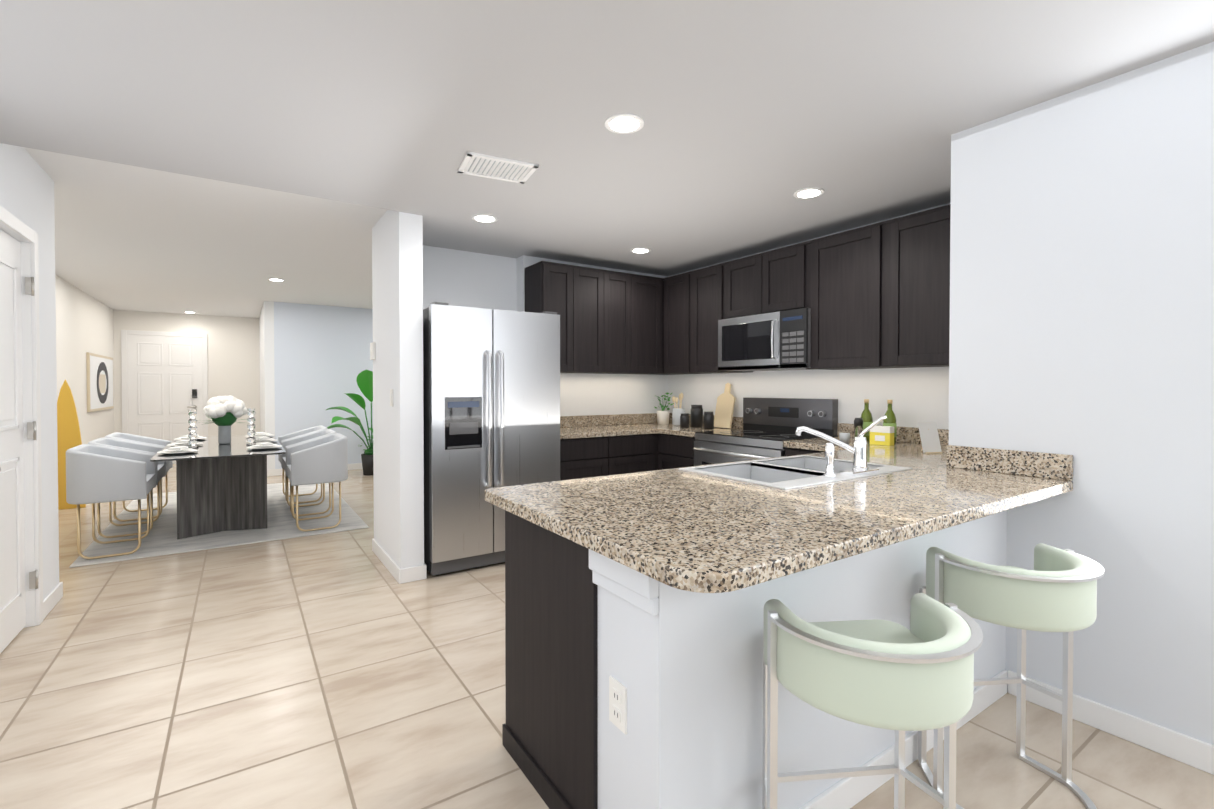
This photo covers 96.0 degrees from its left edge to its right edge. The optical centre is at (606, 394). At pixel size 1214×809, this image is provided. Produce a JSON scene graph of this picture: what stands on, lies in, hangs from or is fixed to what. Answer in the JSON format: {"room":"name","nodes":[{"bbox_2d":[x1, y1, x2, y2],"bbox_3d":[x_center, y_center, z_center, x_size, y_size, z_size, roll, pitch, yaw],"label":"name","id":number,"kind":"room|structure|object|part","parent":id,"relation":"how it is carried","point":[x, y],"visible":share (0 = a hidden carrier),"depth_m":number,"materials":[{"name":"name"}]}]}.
{"room":"dining room and kitchen","nodes":[
{"label":"dining room and kitchen","id":0,"kind":"room"},
{"bbox_2d":[0,143,53,196],"bbox_3d":[-3.130,-1.228,2.885,0.120,0.100,0.895,-1,1,-34],"label":"wall","id":1,"kind":"structure","parent":0,"point":[28,163],"depth_m":2.93,"materials":[{"name":"white paint"}]},
{"bbox_2d":[0,144,58,615],"bbox_3d":[-1.325,0.067,0.211,0.120,2.420,7.375,-1,1,-34],"label":"wall","id":2,"kind":"structure","parent":0,"point":[26,197],"depth_m":3.11,"materials":[{"name":"white paint"}]},
{"bbox_2d":[0,229,37,653],"bbox_3d":[-2.843,0.217,2.585,0.142,2.034,0.838,-1,1,-34],"label":"closet door","id":3,"kind":"structure","parent":2,"relation":"in","point":[12,579],"depth_m":2.74,"materials":[{"name":"white wood"}]},
{"bbox_3d":[-2.834,0.211,2.614,0.095,1.670,0.800,-1,1,-34],"label":"left closet door hardware","id":4,"kind":"part","parent":3,"relation":"part of","materials":[{"name":"silver metal"}]},
{"bbox_2d":[0,206,42,627],"bbox_3d":[-2.882,0.189,2.549,0.136,2.115,0.960,-1,1,-34],"label":"door frame","id":5,"kind":"structure","parent":2,"relation":"attached to","point":[32,413],"depth_m":2.92,"materials":[{"name":"white wood"}]},
{"bbox_2d":[43,582,62,619],"bbox_3d":[-3.217,1.191,3.167,0.013,0.095,0.408,-1,1,-34],"label":"baseboard","id":6,"kind":"structure","parent":2,"relation":"attached to","point":[56,594],"depth_m":3.15,"materials":[{"name":"white wood"}]},
{"bbox_2d":[55,275,113,443],"bbox_3d":[-5.963,-0.056,5.769,0.120,2.520,7.265,-1,1,-34],"label":"wall","id":7,"kind":"structure","parent":0,"point":[84,322],"depth_m":6.96,"materials":[{"name":"white paint"}]},
{"bbox_2d":[86,352,113,411],"bbox_3d":[-7.265,-0.171,7.849,0.034,0.785,1.617,-1,1,-34],"label":"art","id":8,"kind":"object","parent":7,"relation":"attached to","point":[99,373],"visible":1,"depth_m":7.67,"materials":[{"name":"white paper"}]},
{"bbox_2d":[113,310,259,435],"bbox_3d":[-7.036,-0.103,9.350,2.087,2.520,0.120,-1,1,-34],"label":"wall","id":9,"kind":"structure","parent":0,"point":[233,351],"depth_m":9.48,"materials":[{"name":"white paint"}]},
{"bbox_2d":[121,330,207,435],"bbox_3d":[-7.321,0.060,9.075,1.116,2.202,0.021,-1,1,-34],"label":"door frame","id":10,"kind":"structure","parent":9,"relation":"attached to","point":[124,333],"depth_m":8.93,"materials":[{"name":"white wood"}]},
{"bbox_2d":[127,335,202,440],"bbox_3d":[-7.322,0.090,9.077,0.976,2.122,0.018,-1,1,-34],"label":"entry door","id":11,"kind":"structure","parent":9,"relation":"in","point":[164,376],"depth_m":9.05,"materials":[{"name":"white wood"}]},
{"bbox_2d":[187,389,196,408],"bbox_3d":[-7.014,0.074,9.237,0.135,0.330,0.056,-1,1,-34],"label":"door lock","id":12,"kind":"object","parent":11,"relation":"attached to","point":[194,393],"visible":0.96,"depth_m":9.26,"materials":[{"name":"grey metal"}]},
{"bbox_2d":[23,147,386,317],"bbox_3d":[-2.987,-1.376,7.329,6.820,0.080,8.119,-1,1,-34],"label":"ceiling","id":13,"kind":"structure","parent":0,"point":[131,238],"depth_m":4.67,"materials":[{"name":"white paint"}]},
{"bbox_2d":[268,278,284,281],"bbox_3d":[-3.801,-1.318,6.278,0.169,0.008,0.169,1,1,35],"label":"recessed light","id":14,"kind":"object","parent":13,"relation":"in","point":[272,279],"depth_m":6.24,"materials":[{"name":"white"}]},
{"bbox_2d":[259,301,274,469],"bbox_3d":[-5.526,-0.096,8.864,0.120,2.520,2.370,-1,1,-34],"label":"wall","id":15,"kind":"structure","parent":0,"point":[267,384],"depth_m":7.89,"materials":[{"name":"white paint"}]},
{"bbox_2d":[274,302,372,468],"bbox_3d":[-2.934,-0.101,9.248,4.613,2.520,0.120,-1,1,-34],"label":"wall","id":16,"kind":"structure","parent":0,"point":[322,360],"depth_m":8.24,"materials":[{"name":"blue paint"}]},
{"bbox_2d":[267,463,362,475],"bbox_3d":[-3.002,1.113,9.139,4.626,0.095,0.013,-1,1,-34],"label":"baseboard","id":17,"kind":"structure","parent":16,"relation":"attached to","point":[272,472],"depth_m":7.96,"materials":[{"name":"white wood"}]},
{"bbox_2d":[372,210,423,568],"bbox_3d":[-1.528,-0.032,3.960,0.150,2.520,0.870,-1,1,-34],"label":"column","id":18,"kind":"structure","parent":0,"point":[397,302],"depth_m":3.63,"materials":[{"name":"white paint"}]},
{"bbox_2d":[370,342,375,359],"bbox_3d":[-1.807,-0.335,4.214,0.023,0.130,0.100,-1,1,-34],"label":"thermostat","id":19,"kind":"object","parent":18,"relation":"attached to","point":[372,350],"visible":1,"depth_m":4.18,"materials":[{"name":"white plastic"}]},
{"bbox_2d":[372,538,406,583],"bbox_3d":[-1.592,1.181,3.926,0.016,0.095,0.883,-1,1,-34],"label":"baseboard","id":20,"kind":"structure","parent":18,"relation":"attached to","point":[400,575],"depth_m":3.79,"materials":[{"name":"white wood"}]},
{"bbox_2d":[390,389,392,405],"bbox_3d":[-1.474,0.022,3.733,0.011,0.116,0.072,-1,1,-34],"label":"switch plate","id":21,"kind":"object","parent":18,"relation":"attached to","point":[391,397],"visible":0.96,"depth_m":3.72,"materials":[{"name":"white plastic"}]},
{"bbox_2d":[423,245,516,310],"bbox_3d":[-1.254,0.010,4.602,1.020,2.420,0.110,-1,1,-34],"label":"wall","id":22,"kind":"structure","parent":0,"point":[452,277],"depth_m":4.58,"materials":[{"name":"white paint"}]},
{"bbox_2d":[516,255,667,415],"bbox_3d":[-0.119,0.001,5.279,1.620,2.420,0.250,-1,1,-34],"label":"wall","id":23,"kind":"structure","parent":0,"point":[582,394],"depth_m":5.18,"materials":[{"name":"white paint"}]},
{"bbox_2d":[524,261,579,372],"bbox_3d":[-0.473,-0.641,4.671,0.345,0.900,0.347,-1,1,-34],"label":"upper cabinet","id":24,"kind":"object","parent":23,"relation":"attached to","point":[549,286],"depth_m":4.56,"materials":[{"name":"brown wood"}]},
{"bbox_2d":[580,266,611,373],"bbox_3d":[-0.251,-0.643,4.820,0.429,0.900,0.347,-1,1,-34],"label":"upper cabinet","id":25,"kind":"object","parent":23,"relation":"attached to","point":[595,284],"depth_m":4.73,"materials":[{"name":"brown wood"}]},
{"bbox_2d":[612,271,623,373],"bbox_3d":[-0.001,-0.645,4.988,0.414,0.900,0.347,-1,1,-34],"label":"upper cabinet","id":26,"kind":"object","parent":23,"relation":"attached to","point":[617,277],"depth_m":4.86,"materials":[{"name":"brown wood"}]},
{"bbox_2d":[624,273,659,374],"bbox_3d":[0.280,-0.647,5.131,0.452,0.900,0.421,-1,1,-34],"label":"upper cabinet","id":27,"kind":"object","parent":23,"relation":"attached to","point":[641,292],"depth_m":5.01,"materials":[{"name":"brown wood"}]},
{"bbox_2d":[0,464,1213,808],"bbox_3d":[-1.590,1.248,4.760,9.000,0.060,16.000,-1,1,-34],"label":"floor","id":28,"kind":"structure","parent":0,"point":[340,670],"depth_m":2.21,"materials":[{"name":"tile"}]},
{"bbox_2d":[57,380,85,509],"bbox_3d":[-5.670,0.523,5.735,0.270,1.360,0.080,-1,1,-34],"label":"decorative board","id":29,"kind":"object","parent":28,"relation":"on","point":[68,432],"visible":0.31,"depth_m":5.72,"materials":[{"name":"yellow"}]},
{"bbox_2d":[69,482,368,567],"bbox_3d":[-3.853,1.199,5.710,1.980,0.012,3.100,-1,1,-34],"label":"dining rug","id":30,"kind":"object","parent":28,"relation":"on","point":[160,539],"visible":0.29,"depth_m":4.88,"materials":[{"name":"grey fabric"}]},
{"bbox_2d":[66,444,155,558],"bbox_3d":[-3.858,0.801,4.269,0.458,0.819,0.615,-1,1,-34],"label":"dining chair","id":31,"kind":"object","parent":30,"relation":"on","point":[97,474],"visible":1,"depth_m":4.05,"materials":[{"name":"grey fabric"}]},
{"bbox_2d":[88,438,164,537],"bbox_3d":[-4.237,0.794,4.833,0.458,0.819,0.615,-1,1,-34],"label":"dining chair","id":32,"kind":"object","parent":30,"relation":"on","point":[137,447],"visible":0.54,"depth_m":4.95,"materials":[{"name":"grey fabric"}]},
{"bbox_2d":[105,432,172,521],"bbox_3d":[-4.615,0.786,5.398,0.458,0.819,0.615,-1,1,-34],"label":"dining chair","id":33,"kind":"object","parent":30,"relation":"on","point":[143,440],"visible":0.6,"depth_m":5.52,"materials":[{"name":"grey fabric"}]},
{"bbox_2d":[150,434,285,538],"bbox_3d":[-3.641,0.834,5.209,0.880,0.729,2.200,-1,1,-34],"label":"dining table","id":34,"kind":"object","parent":30,"relation":"on","point":[221,487],"visible":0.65,"depth_m":4.79,"materials":[{"name":"brown wood"}]},
{"bbox_2d":[157,443,199,453],"bbox_3d":[-3.512,0.453,4.473,0.266,0.050,0.266,0,1,20],"label":"place setting","id":35,"kind":"object","parent":34,"relation":"on","point":[177,448],"depth_m":4.46,"materials":[{"name":"white ceramic"}]},
{"bbox_2d":[168,438,204,444],"bbox_3d":[-3.890,0.446,5.037,0.266,0.050,0.266,0,1,20],"label":"place setting","id":36,"kind":"object","parent":34,"relation":"on","point":[181,440],"depth_m":5.03,"materials":[{"name":"white ceramic"}]},
{"bbox_2d":[176,434,206,438],"bbox_3d":[-4.269,0.439,5.602,0.266,0.050,0.266,0,1,20],"label":"place setting","id":37,"kind":"object","parent":34,"relation":"on","point":[184,436],"depth_m":5.61,"materials":[{"name":"white ceramic"}]},
{"bbox_2d":[188,409,197,447],"bbox_3d":[-3.710,0.303,4.892,0.080,0.340,0.080,-1,1,-34],"label":"candleholder","id":38,"kind":"object","parent":34,"relation":"on","point":[192,428],"visible":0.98,"depth_m":4.87,"materials":[{"name":"white"}]},
{"bbox_2d":[197,396,249,443],"bbox_3d":[-3.663,0.239,5.232,0.498,0.460,0.456,-1,1,-34],"label":"vase","id":39,"kind":"object","parent":34,"relation":"on","point":[224,413],"visible":1,"depth_m":5.14,"materials":[{"name":"grey"}]},
{"bbox_2d":[246,408,255,444],"bbox_3d":[-3.344,0.300,5.137,0.080,0.340,0.080,-1,1,-34],"label":"candleholder","id":40,"kind":"object","parent":34,"relation":"on","point":[251,439],"visible":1,"depth_m":5.12,"materials":[{"name":"white"}]},
{"bbox_2d":[247,432,271,435],"bbox_3d":[-3.771,0.434,5.936,0.266,0.050,0.266,0,1,20],"label":"place setting","id":41,"kind":"object","parent":34,"relation":"on","point":[256,433],"depth_m":5.91,"materials":[{"name":"white ceramic"}]},
{"bbox_2d":[245,434,276,441],"bbox_3d":[-3.392,0.442,5.371,0.266,0.050,0.266,0,1,20],"label":"place setting","id":42,"kind":"object","parent":34,"relation":"on","point":[258,437],"depth_m":5.43,"materials":[{"name":"white ceramic"}]},
{"bbox_2d":[247,440,281,449],"bbox_3d":[-3.013,0.449,4.807,0.266,0.050,0.266,0,1,20],"label":"place setting","id":43,"kind":"object","parent":34,"relation":"on","point":[262,441],"depth_m":4.80,"materials":[{"name":"white ceramic"}]},
{"bbox_2d":[278,425,327,503],"bbox_3d":[-3.438,0.776,6.188,0.458,0.819,0.615,-1,1,-34],"label":"dining chair","id":44,"kind":"object","parent":30,"relation":"on","point":[300,433],"visible":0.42,"depth_m":6.28,"materials":[{"name":"grey fabric"}]},
{"bbox_2d":[282,429,336,515],"bbox_3d":[-3.059,0.783,5.623,0.458,0.819,0.615,-1,1,-34],"label":"dining chair","id":45,"kind":"object","parent":30,"relation":"on","point":[304,438],"visible":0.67,"depth_m":5.72,"materials":[{"name":"grey fabric"}]},
{"bbox_2d":[286,433,347,531],"bbox_3d":[-2.681,0.791,5.058,0.458,0.819,0.615,-1,1,-34],"label":"dining chair","id":46,"kind":"object","parent":30,"relation":"on","point":[324,459],"visible":1,"depth_m":4.84,"materials":[{"name":"grey fabric"}]},
{"bbox_2d":[326,369,372,475],"bbox_3d":[-3.635,0.407,7.929,1.004,1.536,1.187,-1,1,-34],"label":"potted plant","id":47,"kind":"object","parent":28,"relation":"on","point":[364,380],"visible":0.67,"depth_m":7.91,"materials":[{"name":"green plant"}]},
{"bbox_2d":[423,302,559,575],"bbox_3d":[-0.961,0.301,4.181,0.965,1.848,0.881,-1,1,-34],"label":"refrigerator","id":48,"kind":"object","parent":28,"relation":"on","point":[491,398],"visible":0.88,"depth_m":3.79,"materials":[{"name":"grey metal"}]},
{"bbox_2d":[502,510,597,808],"bbox_3d":[0.014,0.816,1.860,0.524,0.880,0.602,-1,1,-34],"label":"base cabinet","id":49,"kind":"object","parent":28,"relation":"on","point":[550,735],"depth_m":1.66,"materials":[{"name":"black wood"}]},
{"bbox_2d":[560,436,617,480],"bbox_3d":[-0.326,0.779,4.626,0.527,0.880,0.618,-1,1,-34],"label":"base cabinet","id":50,"kind":"object","parent":28,"relation":"on","point":[592,456],"depth_m":4.37,"materials":[{"name":"black wood"}]},
{"bbox_2d":[618,434,645,473],"bbox_3d":[0.009,0.776,4.850,0.528,0.880,0.618,-1,1,-34],"label":"base cabinet","id":51,"kind":"object","parent":28,"relation":"on","point":[631,448],"depth_m":4.61,"materials":[{"name":"black wood"}]},
{"bbox_2d":[485,413,1072,592],"bbox_3d":[0.399,0.286,3.323,2.938,0.140,3.578,-1,1,-34],"label":"countertop","id":52,"kind":"structure","parent":51,"relation":"on","point":[677,528],"depth_m":1.68,"materials":[{"name":"stone"}]},
{"bbox_2d":[655,393,673,423],"bbox_3d":[0.559,0.133,5.389,0.230,0.311,0.236,-1,1,-34],"label":"plant pot","id":53,"kind":"object","parent":52,"relation":"on","point":[663,416],"visible":1,"depth_m":5.35,"materials":[{"name":"white ceramic"}]},
{"bbox_2d":[672,393,684,425],"bbox_3d":[0.682,0.136,5.197,0.122,0.310,0.120,-1,1,-34],"label":"utensil crock","id":54,"kind":"object","parent":52,"relation":"on","point":[676,413],"visible":0.94,"depth_m":5.16,"materials":[{"name":"grey ceramic"}]},
{"bbox_2d":[680,413,688,427],"bbox_3d":[0.700,0.232,4.922,0.084,0.125,0.084,-1,1,-34],"label":"canister","id":55,"kind":"object","parent":52,"relation":"on","point":[684,420],"visible":1,"depth_m":4.89,"materials":[{"name":"black ceramic"}]},
{"bbox_2d":[691,405,702,426],"bbox_3d":[0.820,0.194,4.994,0.112,0.200,0.112,-1,1,-34],"label":"canister","id":56,"kind":"object","parent":52,"relation":"on","point":[696,415],"visible":1,"depth_m":4.95,"materials":[{"name":"black ceramic"}]},
{"bbox_2d":[703,411,713,428],"bbox_3d":[0.880,0.222,4.726,0.090,0.150,0.090,-1,1,-34],"label":"canister","id":57,"kind":"object","parent":52,"relation":"on","point":[708,419],"visible":1,"depth_m":4.69,"materials":[{"name":"black ceramic"}]},
{"bbox_2d":[714,383,734,428],"bbox_3d":[1.048,0.093,4.843,0.102,0.400,0.200,-1,1,-34],"label":"cutting board","id":58,"kind":"object","parent":52,"relation":"on","point":[724,410],"visible":0.89,"depth_m":4.83,"materials":[{"name":"beige wood"}]},
{"bbox_2d":[679,455,912,489],"bbox_3d":[0.829,0.420,2.398,0.864,0.194,0.564,-1,1,-34],"label":"double-bowl sink","id":59,"kind":"object","parent":52,"relation":"in","point":[790,472],"visible":0.35,"depth_m":2.48,"materials":[{"name":"silver metal"}]},
{"bbox_2d":[795,415,886,477],"bbox_3d":[0.950,0.203,2.295,0.329,0.242,0.318,-1,1,-34],"label":"chrome faucet","id":60,"kind":"object","parent":52,"relation":"on","point":[859,452],"visible":1,"depth_m":2.25,"materials":[{"name":"white metal"}]},
{"bbox_2d":[839,433,849,442],"bbox_3d":[1.555,0.282,3.576,0.068,0.060,0.068,-1,1,-34],"label":"cup","id":61,"kind":"object","parent":52,"relation":"on","point":[844,437],"visible":0.88,"depth_m":3.55,"materials":[{"name":"grey"}]},
{"bbox_2d":[854,418,862,436],"bbox_3d":[1.648,0.232,3.580,0.058,0.160,0.056,-1,1,-34],"label":"pepper mill","id":62,"kind":"object","parent":52,"relation":"on","point":[858,424],"visible":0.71,"depth_m":3.56,"materials":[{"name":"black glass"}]},
{"bbox_2d":[860,399,872,440],"bbox_3d":[1.744,0.171,3.671,0.078,0.280,0.077,-1,1,-34],"label":"olive oil bottle","id":63,"kind":"object","parent":52,"relation":"on","point":[866,416],"visible":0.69,"depth_m":3.64,"materials":[{"name":"green glass"}]},
{"bbox_2d":[870,426,893,445],"bbox_3d":[1.725,0.256,3.430,0.052,0.116,0.131,-1,1,-34],"label":"box","id":64,"kind":"object","parent":52,"relation":"on","point":[881,435],"visible":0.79,"depth_m":3.40,"materials":[{"name":"yellow cardboard"}]},
{"bbox_2d":[883,400,896,443],"bbox_3d":[1.827,0.173,3.529,0.078,0.280,0.077,-1,1,-34],"label":"olive oil bottle","id":65,"kind":"object","parent":52,"relation":"on","point":[890,420],"visible":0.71,"depth_m":3.50,"materials":[{"name":"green glass"}]},
{"bbox_2d":[918,422,941,453],"bbox_3d":[1.775,0.235,3.009,0.127,0.169,0.101,-1,1,-34],"label":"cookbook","id":66,"kind":"object","parent":52,"relation":"on","point":[929,437],"visible":1,"depth_m":3.00,"materials":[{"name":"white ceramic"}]},
{"bbox_2d":[662,434,696,469],"bbox_3d":[0.834,0.778,4.765,0.617,0.880,0.481,-1,1,-34],"label":"base cabinet","id":67,"kind":"object","parent":28,"relation":"on","point":[677,451],"depth_m":4.58,"materials":[{"name":"black wood"}]},
{"bbox_2d":[693,397,837,465],"bbox_3d":[1.171,0.618,4.181,0.702,1.174,0.856,-1,1,-34],"label":"electric range","id":68,"kind":"object","parent":28,"relation":"on","point":[770,425],"visible":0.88,"depth_m":4.17,"materials":[{"name":"grey metal"}]},
{"bbox_2d":[785,447,823,455],"bbox_3d":[1.606,0.793,3.614,0.617,0.880,0.567,-1,1,-34],"label":"base cabinet","id":69,"kind":"object","parent":28,"relation":"on","point":[788,451],"depth_m":3.59,"materials":[{"name":"black"}]},
{"bbox_2d":[762,593,982,808],"bbox_3d":[0.612,0.884,1.256,0.468,0.760,0.384,0,1,-6],"label":"bar stool","id":70,"kind":"object","parent":28,"relation":"on","point":[899,679],"visible":1,"depth_m":1.16,"materials":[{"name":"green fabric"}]},
{"bbox_2d":[918,543,1104,808],"bbox_3d":[1.268,0.878,1.696,0.468,0.760,0.384,0,1,-6],"label":"bar stool","id":71,"kind":"object","parent":28,"relation":"on","point":[1055,590],"visible":0.98,"depth_m":1.64,"materials":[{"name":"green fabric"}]},
{"bbox_2d":[0,0,1213,275],"bbox_3d":[0.818,-1.211,1.617,5.265,0.100,7.350,-1,1,-34],"label":"ceiling","id":72,"kind":"structure","parent":0,"point":[754,114],"depth_m":2.15,"materials":[{"name":"grey paint"}]},
{"bbox_2d":[472,214,497,222],"bbox_3d":[-0.822,-1.184,3.676,0.169,0.008,0.169,-1,1,-43],"label":"recessed light","id":73,"kind":"object","parent":72,"relation":"in","point":[485,218],"depth_m":3.66,"materials":[{"name":"white glass"}]},
{"bbox_2d":[457,151,538,183],"bbox_3d":[-0.567,-1.171,2.831,0.360,0.012,0.260,0,1,-26],"label":"ceiling vent","id":74,"kind":"object","parent":72,"relation":"in","point":[492,167],"visible":0.98,"depth_m":2.82,"materials":[{"name":"white metal"}]},
{"bbox_2d":[605,113,643,133],"bbox_3d":[0.075,-1.167,2.357,0.169,0.008,0.169,1,1,35],"label":"recessed light","id":75,"kind":"object","parent":72,"relation":"in","point":[625,123],"depth_m":2.34,"materials":[{"name":"white"}]},
{"bbox_2d":[631,248,650,252],"bbox_3d":[0.280,-1.196,4.536,0.169,0.008,0.169,1,1,35],"label":"recessed light","id":76,"kind":"object","parent":72,"relation":"in","point":[635,250],"depth_m":4.52,"materials":[{"name":"white"}]},
{"bbox_2d":[794,187,823,198],"bbox_3d":[1.181,-1.178,3.197,0.169,0.008,0.169,0,1,32],"label":"recessed light","id":77,"kind":"object","parent":72,"relation":"in","point":[812,192],"depth_m":3.19,"materials":[{"name":"white"}]},
{"bbox_2d":[598,510,1006,808],"bbox_3d":[0.828,0.817,1.885,1.880,0.878,0.260,-1,1,-34],"label":"wall","id":78,"kind":"structure","parent":0,"point":[684,667],"depth_m":1.41,"materials":[{"name":"white paint"}]},
{"bbox_2d":[609,675,626,734],"bbox_3d":[0.026,0.785,1.383,0.010,0.115,0.072,-1,1,-34],"label":"outlet","id":79,"kind":"object","parent":78,"relation":"attached to","point":[617,704],"visible":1,"depth_m":1.38,"materials":[{"name":"white plastic"}]},
{"bbox_2d":[589,549,658,615],"bbox_3d":[0.035,0.444,1.348,0.030,0.118,0.260,-1,1,-34],"label":"trim","id":80,"kind":"structure","parent":78,"relation":"attached to","point":[633,587],"depth_m":1.31,"materials":[{"name":"white paint"}]},
{"bbox_2d":[799,670,1010,808],"bbox_3d":[0.885,1.210,1.765,1.863,0.095,0.019,-1,1,-34],"label":"baseboard","id":81,"kind":"structure","parent":78,"relation":"attached to","point":[851,792],"depth_m":1.76,"materials":[{"name":"white wood"}]},
{"bbox_2d":[668,203,950,436],"bbox_3d":[1.475,0.011,4.464,0.120,2.420,3.380,-1,1,-34],"label":"wall","id":82,"kind":"structure","parent":0,"point":[916,395],"depth_m":3.97,"materials":[{"name":"white paint"}]},
{"bbox_2d":[660,271,691,374],"bbox_3d":[0.738,-0.646,5.063,0.423,0.900,0.390,-1,1,-34],"label":"upper cabinet","id":83,"kind":"object","parent":82,"relation":"attached to","point":[676,290],"depth_m":5.00,"materials":[{"name":"brown wood"}]},
{"bbox_2d":[688,263,752,373],"bbox_3d":[0.994,-0.642,4.750,0.347,0.900,0.415,-1,1,-34],"label":"upper cabinet","id":84,"kind":"object","parent":82,"relation":"attached to","point":[707,282],"depth_m":4.67,"materials":[{"name":"brown wood"}]},
{"bbox_2d":[724,255,751,318],"bbox_3d":[1.234,-0.854,4.390,0.347,0.467,0.445,-1,1,-34],"label":"upper cabinet","id":85,"kind":"object","parent":82,"relation":"attached to","point":[738,272],"depth_m":4.37,"materials":[{"name":"brown wood"}]},
{"bbox_2d":[752,243,799,314],"bbox_3d":[1.410,-0.851,4.126,0.347,0.467,0.438,-1,1,-34],"label":"upper cabinet","id":86,"kind":"object","parent":82,"relation":"attached to","point":[775,273],"depth_m":4.06,"materials":[{"name":"brown wood"}]},
{"bbox_2d":[718,308,813,370],"bbox_3d":[1.284,-0.401,4.226,0.448,0.415,0.842,-1,1,-34],"label":"microwave","id":87,"kind":"object","parent":86,"relation":"attached to","point":[777,341],"visible":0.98,"depth_m":4.07,"materials":[{"name":"grey metal"}]},
{"bbox_2d":[800,222,881,369],"bbox_3d":[1.693,-0.629,3.707,0.347,0.900,0.578,-1,1,-34],"label":"upper cabinet","id":88,"kind":"object","parent":82,"relation":"attached to","point":[875,296],"depth_m":3.61,"materials":[{"name":"brown wood"}]},
{"bbox_2d":[880,204,950,367],"bbox_3d":[2.037,-0.622,3.195,0.347,0.900,0.654,-1,1,-34],"label":"upper cabinet","id":89,"kind":"object","parent":82,"relation":"attached to","point":[915,248],"depth_m":3.22,"materials":[{"name":"brown wood"}]},
{"bbox_2d":[949,42,1213,744],"bbox_3d":[3.302,0.054,1.264,1.550,2.420,3.970,-1,1,-34],"label":"wall","id":90,"kind":"structure","parent":0,"point":[1082,276],"depth_m":2.02,"materials":[{"name":"white paint"}]},
{"bbox_2d":[1011,671,1213,774],"bbox_3d":[2.716,1.223,0.748,0.016,0.095,3.740,-1,1,-34],"label":"baseboard","id":91,"kind":"structure","parent":90,"relation":"attached to","point":[1196,753],"depth_m":1.97,"materials":[{"name":"white wood"}]}
]}

